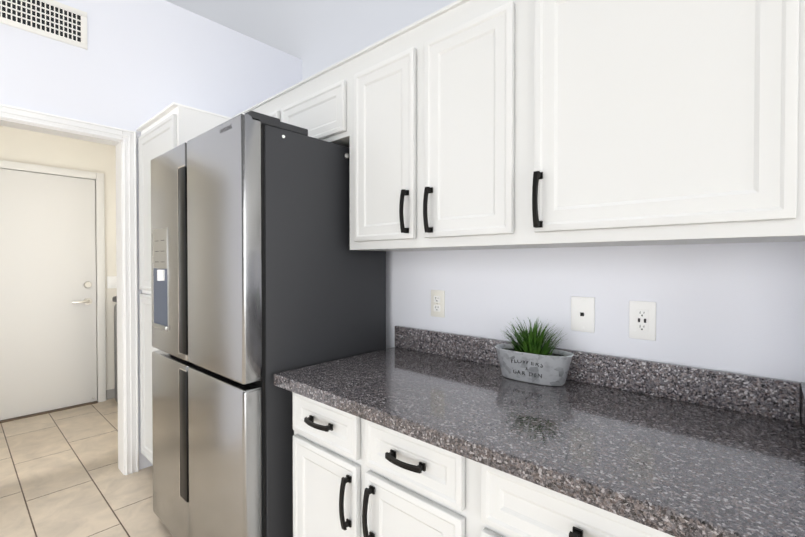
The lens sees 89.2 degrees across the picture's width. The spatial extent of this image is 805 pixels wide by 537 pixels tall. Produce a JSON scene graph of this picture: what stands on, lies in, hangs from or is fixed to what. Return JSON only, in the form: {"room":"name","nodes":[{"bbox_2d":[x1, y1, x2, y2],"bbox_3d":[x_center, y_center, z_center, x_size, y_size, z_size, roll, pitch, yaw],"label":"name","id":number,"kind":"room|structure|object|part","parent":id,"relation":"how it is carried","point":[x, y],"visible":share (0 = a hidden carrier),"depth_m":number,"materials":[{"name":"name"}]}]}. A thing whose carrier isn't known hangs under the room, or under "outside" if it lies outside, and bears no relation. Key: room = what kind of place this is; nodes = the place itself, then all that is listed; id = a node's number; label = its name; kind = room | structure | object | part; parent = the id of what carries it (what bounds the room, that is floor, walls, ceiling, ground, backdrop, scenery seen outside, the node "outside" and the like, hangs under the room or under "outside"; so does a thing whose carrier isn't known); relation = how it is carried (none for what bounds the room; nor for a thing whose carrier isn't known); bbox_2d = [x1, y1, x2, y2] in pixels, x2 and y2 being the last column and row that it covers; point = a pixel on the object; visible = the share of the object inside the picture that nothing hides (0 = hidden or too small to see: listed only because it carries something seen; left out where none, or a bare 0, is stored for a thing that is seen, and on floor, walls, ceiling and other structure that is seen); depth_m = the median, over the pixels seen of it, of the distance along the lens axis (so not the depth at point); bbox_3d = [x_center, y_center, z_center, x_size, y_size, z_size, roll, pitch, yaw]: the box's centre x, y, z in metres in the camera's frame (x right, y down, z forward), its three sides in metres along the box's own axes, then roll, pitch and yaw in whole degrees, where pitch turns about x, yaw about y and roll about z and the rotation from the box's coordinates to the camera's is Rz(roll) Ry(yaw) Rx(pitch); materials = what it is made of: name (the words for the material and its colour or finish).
{"room":"kitchen","nodes":[
{"label":"kitchen","id":0,"kind":"room"},
{"bbox_2d":[0,125,116,389],"bbox_3d":[-3.467,-0.241,3.274,0.120,3.020,3.790,1,1,42],"label":"wall","id":1,"kind":"structure","parent":0,"point":[28,147],"depth_m":3.79,"materials":[{"name":"white paint"}]},
{"bbox_2d":[0,160,105,401],"bbox_3d":[-3.177,0.194,3.470,0.052,2.145,1.062,1,1,42],"label":"door frame","id":2,"kind":"structure","parent":1,"relation":"in","point":[98,178],"depth_m":3.81,"materials":[{"name":"white wood"}]},
{"bbox_2d":[0,168,96,419],"bbox_3d":[-3.181,0.221,3.482,0.030,2.064,0.915,1,1,42],"label":"laundry door","id":3,"kind":"structure","parent":2,"relation":"attached to","point":[48,356],"depth_m":3.55,"materials":[{"name":"white paint"}]},
{"bbox_2d":[84,281,91,287],"bbox_3d":[-2.897,0.159,3.759,0.020,0.062,0.062,1,1,42],"label":"deadbolt","id":4,"kind":"object","parent":3,"relation":"attached to","point":[87,284],"depth_m":3.75,"materials":[{"name":"grey metal"}]},
{"bbox_2d":[84,298,91,304],"bbox_3d":[-2.901,0.312,3.761,0.014,0.062,0.062,1,1,42],"label":"rose","id":5,"kind":"object","parent":3,"relation":"attached to","point":[89,299],"visible":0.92,"depth_m":3.76,"materials":[{"name":"grey metal"}]},
{"bbox_2d":[106,388,114,399],"bbox_3d":[-2.723,1.216,4.015,0.012,0.090,0.338,1,1,42],"label":"baseboard","id":6,"kind":"structure","parent":1,"relation":"attached to","point":[110,393],"depth_m":3.92,"materials":[{"name":"grey"}]},
{"bbox_2d":[107,276,116,287],"bbox_3d":[-2.782,0.142,3.939,0.009,0.115,0.114,1,1,42],"label":"switch plate","id":7,"kind":"object","parent":1,"relation":"attached to","point":[111,281],"visible":0.79,"depth_m":3.92,"materials":[{"name":"white plastic"}]},
{"bbox_2d":[0,398,173,536],"bbox_3d":[-3.274,1.346,-0.702,16.000,0.060,9.720,1,1,42],"label":"floor","id":8,"kind":"structure","parent":0,"point":[61,475],"depth_m":2.44,"materials":[{"name":"tile"}]},
{"bbox_2d":[0,401,97,422],"bbox_3d":[-3.170,1.261,3.484,0.060,0.012,0.915,1,1,42],"label":"threshold","id":9,"kind":"object","parent":8,"relation":"on","point":[44,412],"visible":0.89,"depth_m":3.55,"materials":[{"name":"brown"}]},
{"bbox_2d":[112,296,117,401],"bbox_3d":[-2.499,0.764,3.806,0.310,0.993,0.280,1,1,42],"label":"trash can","id":10,"kind":"object","parent":8,"relation":"on","point":[114,298],"visible":0.08,"depth_m":3.74,"materials":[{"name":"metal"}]},
{"bbox_2d":[136,102,231,463],"bbox_3d":[-1.216,0.206,2.577,0.638,2.142,0.630,1,1,42],"label":"pantry","id":11,"kind":"object","parent":8,"relation":"on","point":[171,126],"visible":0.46,"depth_m":2.45,"materials":[{"name":"white paint"}]},
{"bbox_3d":[-1.417,0.665,2.362,0.595,1.000,0.019,1,1,42],"label":"door","id":12,"kind":"part","parent":11,"relation":"part of","materials":[{"name":"white paint"}]},
{"bbox_3d":[-1.417,-0.335,2.350,0.595,0.950,0.019,1,1,42],"label":"door","id":13,"kind":"part","parent":11,"relation":"part of","materials":[{"name":"white paint"}]},
{"bbox_3d":[-1.216,-0.859,2.565,0.638,0.012,0.630,1,1,42],"label":"trim","id":14,"kind":"part","parent":11,"relation":"part of","materials":[{"name":"white paint"}]},
{"bbox_2d":[151,111,385,536],"bbox_3d":[-0.670,0.367,1.962,0.960,1.834,0.728,1,1,42],"label":"fridge","id":15,"kind":"object","parent":8,"relation":"on","point":[262,273],"visible":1,"depth_m":1.57,"materials":[{"name":"grey metal"}]},
{"bbox_3d":[-1.139,-0.089,1.937,0.186,0.178,0.024,1,1,42],"label":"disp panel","id":16,"kind":"part","parent":15,"relation":"part of","materials":[{"name":"grey metal"}]},
{"bbox_3d":[-1.139,0.055,1.939,0.200,0.480,0.022,1,1,42],"label":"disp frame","id":17,"kind":"part","parent":15,"relation":"part of","materials":[{"name":"grey plastic"}]},
{"bbox_3d":[-1.059,-0.068,1.903,0.454,0.934,0.075,1,1,42],"label":"door","id":18,"kind":"part","parent":15,"relation":"part of","materials":[{"name":"silver metal"}]},
{"bbox_3d":[-1.059,0.821,1.914,0.454,0.808,0.075,1,1,42],"label":"door","id":19,"kind":"part","parent":15,"relation":"part of","materials":[{"name":"silver metal"}]},
{"bbox_3d":[-0.970,-0.029,1.785,0.006,0.808,0.022,1,1,42],"label":"pocket trim","id":20,"kind":"part","parent":15,"relation":"part of","materials":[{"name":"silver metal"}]},
{"bbox_3d":[-0.970,0.721,1.794,0.006,0.568,0.022,1,1,42],"label":"pocket trim","id":21,"kind":"part","parent":15,"relation":"part of","materials":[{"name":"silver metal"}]},
{"bbox_3d":[-0.702,-0.064,1.581,0.492,0.934,0.075,1,1,42],"label":"door","id":22,"kind":"part","parent":15,"relation":"part of","materials":[{"name":"silver metal"}]},
{"bbox_3d":[-0.702,0.825,1.592,0.492,0.808,0.075,1,1,42],"label":"door","id":23,"kind":"part","parent":15,"relation":"part of","materials":[{"name":"silver metal"}]},
{"bbox_2d":[293,393,473,536],"bbox_3d":[0.088,0.854,1.413,0.745,0.874,0.623,1,1,42],"label":"base cabinet","id":24,"kind":"object","parent":8,"relation":"on","point":[352,477],"depth_m":1.15,"materials":[{"name":"white paint"}]},
{"bbox_3d":[-0.271,0.494,1.289,0.118,0.018,0.035,1,1,42],"label":"drawer handle","id":25,"kind":"part","parent":24,"relation":"part of","materials":[{"name":"black metal"}]},
{"bbox_3d":[-0.252,0.496,1.309,0.333,0.136,0.019,1,1,42],"label":"drawer","id":26,"kind":"part","parent":24,"relation":"part of","materials":[{"name":"white paint"}]},
{"bbox_3d":[-0.252,0.880,1.313,0.333,0.594,0.019,1,1,42],"label":"door","id":27,"kind":"part","parent":24,"relation":"part of","materials":[{"name":"white paint"}]},
{"bbox_3d":[-0.170,0.693,1.200,0.018,0.150,0.035,1,1,42],"label":"door handle","id":28,"kind":"part","parent":24,"relation":"part of","materials":[{"name":"black metal"}]},
{"bbox_3d":[-0.096,0.689,1.133,0.018,0.150,0.035,1,1,42],"label":"door handle","id":29,"kind":"part","parent":24,"relation":"part of","materials":[{"name":"black metal"}]},
{"bbox_3d":[0.002,0.497,1.042,0.118,0.018,0.035,1,1,42],"label":"drawer handle","id":30,"kind":"part","parent":24,"relation":"part of","materials":[{"name":"black metal"}]},
{"bbox_3d":[0.020,0.499,1.062,0.330,0.136,0.019,1,1,42],"label":"drawer","id":31,"kind":"part","parent":24,"relation":"part of","materials":[{"name":"white paint"}]},
{"bbox_3d":[0.020,0.883,1.067,0.330,0.594,0.019,1,1,42],"label":"door","id":32,"kind":"part","parent":24,"relation":"part of","materials":[{"name":"white paint"}]},
{"bbox_2d":[274,345,804,536],"bbox_3d":[0.523,0.401,0.997,2.055,0.039,0.648,1,1,42],"label":"countertop","id":33,"kind":"structure","parent":24,"relation":"on","point":[670,466],"depth_m":0.93,"materials":[{"name":"grey stone"}]},
{"bbox_2d":[495,318,573,385],"bbox_3d":[0.434,0.268,1.367,0.262,0.216,0.197,1,1,42],"label":"planter","id":34,"kind":"object","parent":33,"relation":"on","point":[531,358],"visible":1,"depth_m":1.33,"materials":[{"name":"grey concrete"}]},
{"bbox_2d":[474,465,661,536],"bbox_3d":[0.579,0.859,0.969,0.579,0.874,0.623,1,1,42],"label":"base cabinet","id":35,"kind":"object","parent":8,"relation":"on","point":[504,506],"depth_m":0.84,"materials":[{"name":"white paint"}]},
{"bbox_3d":[0.375,0.887,0.747,0.523,0.594,0.019,1,1,42],"label":"door","id":36,"kind":"part","parent":35,"relation":"part of","materials":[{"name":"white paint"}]},
{"bbox_3d":[0.357,0.501,0.723,0.118,0.018,0.035,1,1,42],"label":"drawer handle","id":37,"kind":"part","parent":35,"relation":"part of","materials":[{"name":"black metal"}]},
{"bbox_3d":[0.375,0.503,0.743,0.523,0.136,0.019,1,1,42],"label":"drawer","id":38,"kind":"part","parent":35,"relation":"part of","materials":[{"name":"white paint"}]},
{"bbox_2d":[0,0,301,469],"bbox_3d":[-3.434,-0.211,0.684,0.120,3.020,7.590,1,1,42],"label":"wall","id":39,"kind":"structure","parent":0,"point":[135,65],"depth_m":2.56,"materials":[{"name":"white paint"}]},
{"bbox_2d":[0,0,87,49],"bbox_3d":[-1.959,-1.365,2.209,0.008,0.212,0.405,1,1,42],"label":"air vent","id":40,"kind":"object","parent":39,"relation":"in","point":[55,21],"visible":1,"depth_m":2.23,"materials":[{"name":"white metal"}]},
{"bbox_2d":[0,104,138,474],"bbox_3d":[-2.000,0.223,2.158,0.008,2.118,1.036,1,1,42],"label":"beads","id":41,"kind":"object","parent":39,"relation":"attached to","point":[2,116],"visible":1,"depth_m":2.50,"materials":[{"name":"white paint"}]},
{"bbox_2d":[0,104,138,474],"bbox_3d":[-2.055,0.221,2.208,0.141,2.122,1.044,1,1,42],"label":"door frame","id":42,"kind":"structure","parent":39,"relation":"attached to","point":[131,135],"depth_m":2.51,"materials":[{"name":"white paint"}]},
{"bbox_2d":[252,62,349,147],"bbox_3d":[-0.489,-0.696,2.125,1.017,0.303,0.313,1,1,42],"label":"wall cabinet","id":43,"kind":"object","parent":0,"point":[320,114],"depth_m":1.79,"materials":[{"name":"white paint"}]},
{"bbox_2d":[165,0,456,80],"bbox_3d":[-0.064,-1.526,2.820,16.000,5.600,0.120,1,1,42],"label":"wall","id":44,"kind":"structure","parent":0,"point":[315,36],"depth_m":3.31,"materials":[{"name":"grey paint"}]},
{"bbox_2d":[495,344,573,385],"bbox_3d":[0.436,0.326,1.369,0.260,0.100,0.125,1,1,42],"label":"tub","id":45,"kind":"object","parent":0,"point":[541,366],"depth_m":1.32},
{"bbox_2d":[386,241,804,381],"bbox_3d":[0.080,0.231,2.232,3.028,2.100,0.590,1,1,42],"label":"wall","id":46,"kind":"structure","parent":0,"point":[735,307],"depth_m":1.26,"materials":[{"name":"white paint"}]},
{"bbox_2d":[232,95,275,117],"bbox_3d":[-0.682,-0.704,2.285,0.517,0.315,0.333,1,1,42],"label":"upper cabinet","id":47,"kind":"object","parent":46,"relation":"attached to","point":[268,106],"depth_m":2.10,"materials":[{"name":"white paint"}]},
{"bbox_3d":[-0.768,-0.669,2.152,0.431,0.207,0.019,1,1,42],"label":"door","id":48,"kind":"part","parent":47,"relation":"part of","materials":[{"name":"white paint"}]},
{"bbox_2d":[276,61,339,144],"bbox_3d":[-0.304,-0.700,1.944,0.500,0.315,0.333,1,1,42],"label":"upper cabinet","id":49,"kind":"object","parent":46,"relation":"attached to","point":[312,104],"depth_m":1.80,"materials":[{"name":"white paint"}]},
{"bbox_3d":[-0.409,-0.666,1.827,0.468,0.207,0.019,1,1,42],"label":"door","id":50,"kind":"part","parent":49,"relation":"part of","materials":[{"name":"white paint"}]},
{"bbox_2d":[340,0,523,250],"bbox_3d":[0.164,-0.462,1.524,0.763,0.782,0.333,1,1,42],"label":"upper cabinet","id":51,"kind":"object","parent":46,"relation":"attached to","point":[482,124],"depth_m":1.35,"materials":[{"name":"white paint"}]},
{"bbox_3d":[-0.072,-0.434,1.526,0.313,0.663,0.019,1,1,42],"label":"door","id":52,"kind":"part","parent":51,"relation":"part of","materials":[{"name":"white paint"}]},
{"bbox_3d":[0.004,-0.196,1.423,0.018,0.150,0.035,1,1,42],"label":"handle","id":53,"kind":"part","parent":51,"relation":"part of","materials":[{"name":"black metal"}]},
{"bbox_3d":[0.083,-0.192,1.352,0.018,0.150,0.035,1,1,42],"label":"handle","id":54,"kind":"part","parent":51,"relation":"part of","materials":[{"name":"black metal"}]},
{"bbox_3d":[0.199,-0.431,1.281,0.323,0.663,0.019,1,1,42],"label":"door","id":55,"kind":"part","parent":51,"relation":"part of","materials":[{"name":"white paint"}]},
{"bbox_2d":[431,290,444,317],"bbox_3d":[0.151,0.156,1.763,0.072,0.116,0.009,1,1,42],"label":"electrical outlet","id":56,"kind":"object","parent":46,"relation":"attached to","point":[437,303],"visible":1,"depth_m":1.76,"materials":[{"name":"white plastic"}]},
{"bbox_2d":[571,296,594,332],"bbox_3d":[0.599,0.155,1.357,0.076,0.116,0.012,1,1,42],"label":"outlet","id":57,"kind":"object","parent":46,"relation":"attached to","point":[582,314],"visible":1,"depth_m":1.35,"materials":[{"name":"white plastic"}]},
{"bbox_2d":[629,301,655,340],"bbox_3d":[0.730,0.161,1.241,0.072,0.116,0.009,1,1,42],"label":"electrical outlet","id":58,"kind":"object","parent":46,"relation":"attached to","point":[642,319],"visible":1,"depth_m":1.24,"materials":[{"name":"white plastic"}]},
{"bbox_2d":[524,0,804,247],"bbox_3d":[0.670,-0.456,1.068,0.598,0.782,0.333,1,1,42],"label":"upper cabinet","id":59,"kind":"object","parent":46,"relation":"attached to","point":[647,122],"depth_m":0.93,"materials":[{"name":"white paint"}]},
{"bbox_3d":[0.011,-0.848,1.662,2.378,0.012,0.326,1,1,42],"label":"trim","id":60,"kind":"part","parent":59,"relation":"part of","materials":[{"name":"white paint"}]},
{"bbox_3d":[0.362,-0.184,1.100,0.018,0.150,0.035,1,1,42],"label":"handle","id":61,"kind":"part","parent":59,"relation":"part of","materials":[{"name":"black metal"}]},
{"bbox_3d":[0.561,-0.427,0.954,0.524,0.663,0.019,1,1,42],"label":"door","id":62,"kind":"part","parent":59,"relation":"part of","materials":[{"name":"white paint"}]},
{"bbox_2d":[798,382,804,456],"bbox_3d":[0.890,0.334,0.891,0.021,0.098,0.312,1,1,42],"label":"backsplash","id":63,"kind":"structure","parent":46,"relation":"attached to","point":[801,385],"depth_m":0.95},
{"bbox_3d":[-2.884,0.313,3.746,0.031,0.022,0.022,1,1,42],"label":"laundry door","id":64,"kind":"structure","parent":0,"visible":0},
{"bbox_2d":[72,301,89,303],"bbox_3d":[-2.912,0.313,3.700,0.016,0.018,0.130,1,1,42],"label":"door lever","id":65,"kind":"object","parent":64,"relation":"attached to","point":[73,302],"visible":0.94,"depth_m":3.69,"materials":[{"name":"grey metal"}]}
]}

